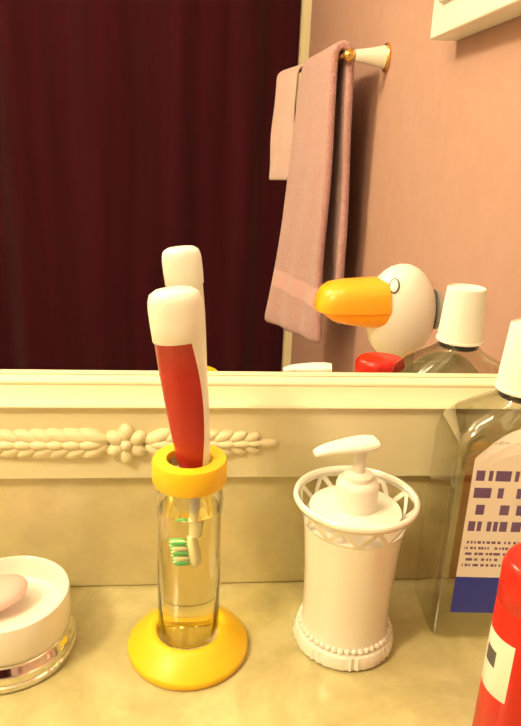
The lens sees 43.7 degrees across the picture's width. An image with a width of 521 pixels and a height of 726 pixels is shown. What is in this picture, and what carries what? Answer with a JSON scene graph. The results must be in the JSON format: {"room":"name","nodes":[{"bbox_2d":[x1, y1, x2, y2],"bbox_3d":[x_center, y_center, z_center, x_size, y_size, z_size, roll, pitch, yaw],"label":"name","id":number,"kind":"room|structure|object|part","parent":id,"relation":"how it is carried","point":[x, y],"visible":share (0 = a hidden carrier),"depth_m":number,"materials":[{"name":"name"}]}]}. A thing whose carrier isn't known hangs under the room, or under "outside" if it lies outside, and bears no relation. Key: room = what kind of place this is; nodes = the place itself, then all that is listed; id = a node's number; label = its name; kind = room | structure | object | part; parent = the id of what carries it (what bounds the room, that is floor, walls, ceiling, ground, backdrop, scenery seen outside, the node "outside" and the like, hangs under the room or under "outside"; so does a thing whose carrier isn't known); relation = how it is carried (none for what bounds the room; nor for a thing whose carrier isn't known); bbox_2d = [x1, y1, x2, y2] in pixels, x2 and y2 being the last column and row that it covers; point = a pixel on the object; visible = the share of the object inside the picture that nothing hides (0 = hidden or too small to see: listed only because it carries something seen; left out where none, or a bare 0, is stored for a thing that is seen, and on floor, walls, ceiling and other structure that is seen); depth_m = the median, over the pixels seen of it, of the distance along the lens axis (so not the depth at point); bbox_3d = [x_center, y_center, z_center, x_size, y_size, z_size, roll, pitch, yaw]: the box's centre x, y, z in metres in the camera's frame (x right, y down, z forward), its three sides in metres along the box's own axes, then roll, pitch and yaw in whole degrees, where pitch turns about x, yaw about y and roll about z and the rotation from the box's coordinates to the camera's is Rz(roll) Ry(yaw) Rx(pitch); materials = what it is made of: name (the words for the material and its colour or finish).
{"room":"bathroom","nodes":[
{"label":"bathroom","id":0,"kind":"room"},
{"bbox_2d":[0,0,520,478],"bbox_3d":[-0.356,-0.450,0.346,1.450,1.138,0.041,1,19,-6],"label":"mirror","id":1,"kind":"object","parent":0,"point":[336,183],"depth_m":0.51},
{"bbox_2d":[0,475,471,586],"bbox_3d":[-0.597,0.139,0.529,1.912,0.112,0.024,1,19,-6],"label":"backsplash","id":2,"kind":"structure","parent":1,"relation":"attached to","point":[100,531],"depth_m":0.57,"materials":[{"name":"stone"}]},
{"bbox_3d":[-0.379,0.049,0.515,1.450,0.084,0.036,1,19,-6],"label":"frame rail","id":3,"kind":"part","parent":1,"relation":"part of","materials":[{"name":"beige paint"}]},
{"bbox_3d":[-0.504,1.522,-0.546,2.120,0.100,3.162,1,19,-6],"label":"floor","id":4,"kind":"structure","parent":0,"visible":0},
{"bbox_2d":[0,475,492,725],"bbox_3d":[-0.590,0.631,0.413,1.912,0.970,0.560,1,19,-6],"label":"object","id":5,"kind":"structure","parent":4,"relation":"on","point":[102,532],"depth_m":0.55,"materials":[{"name":"stone"}]},
{"bbox_2d":[0,578,492,725],"bbox_3d":[-0.576,0.292,0.299,1.912,0.030,0.560,1,19,-6],"label":"countertop","id":6,"kind":"structure","parent":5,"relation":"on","point":[427,678],"depth_m":0.49,"materials":[{"name":"stone"}]},
{"bbox_2d":[0,556,76,693],"bbox_3d":[-0.194,0.197,0.501,0.098,0.051,0.098,1,19,-6],"label":"soap dish","id":7,"kind":"object","parent":6,"relation":"on","point":[38,634],"visible":0.89,"depth_m":0.49,"materials":[{"name":"white ceramic"}]},
{"bbox_2d":[0,574,27,610],"bbox_3d":[-0.206,0.177,0.497,0.052,0.018,0.040,1,19,-6],"label":"soap bar","id":8,"kind":"object","parent":7,"relation":"in","point":[12,586],"depth_m":0.50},
{"bbox_2d":[128,444,247,690],"bbox_3d":[-0.054,0.146,0.492,0.094,0.166,0.094,1,19,-6],"label":"toothbrush holder","id":9,"kind":"object","parent":6,"relation":"on","point":[190,642],"visible":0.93,"depth_m":0.48,"materials":[{"name":"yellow plastic"}]},
{"bbox_2d":[147,286,209,468],"bbox_3d":[-0.057,0.049,0.460,0.042,0.209,0.030,-3,19,-16],"label":"electric toothbrush","id":10,"kind":"object","parent":9,"relation":"in","point":[175,313],"visible":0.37,"depth_m":0.43,"materials":[{"name":"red plastic"}]},
{"bbox_2d":[155,457,222,649],"bbox_3d":[-0.054,0.146,0.492,0.050,0.154,0.050,1,19,-6],"label":"glass jar","id":11,"kind":"object","parent":9,"relation":"on","point":[189,502],"depth_m":0.47,"materials":[{"name":"clear glass"}]},
{"bbox_2d":[293,435,420,670],"bbox_3d":[0.071,0.140,0.507,0.096,0.178,0.096,1,19,-6],"label":"soap dispenser","id":12,"kind":"object","parent":6,"relation":"on","point":[354,531],"visible":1,"depth_m":0.49,"materials":[{"name":"white ceramic"}]},
{"bbox_3d":[0.072,0.113,0.498,0.091,0.020,0.091,1,19,-6],"label":"lattice crown","id":13,"kind":"part","parent":12,"relation":"part of","materials":[{"name":"white ceramic"}]},
{"bbox_2d":[415,389,520,635],"bbox_3d":[0.200,0.099,0.526,0.112,0.254,0.065,2,19,-2],"label":"mouthwash bottle","id":14,"kind":"object","parent":6,"relation":"on","point":[492,526],"visible":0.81,"depth_m":0.50,"materials":[{"name":"clear plastic"}]},
{"bbox_2d":[494,319,520,397],"bbox_3d":[0.204,-0.004,0.492,0.044,0.052,0.044,1,19,-6],"label":"cap","id":15,"kind":"object","parent":14,"relation":"on","point":[508,381],"visible":1,"depth_m":0.48,"materials":[{"name":"white plastic"}]},
{"bbox_2d":[472,543,520,725],"bbox_3d":[0.174,0.190,0.416,0.058,0.149,0.050,1,19,-6],"label":"lotion bottle","id":16,"kind":"object","parent":6,"relation":"on","point":[498,703],"visible":1,"depth_m":0.40,"materials":[{"name":"red plastic"}]}
]}

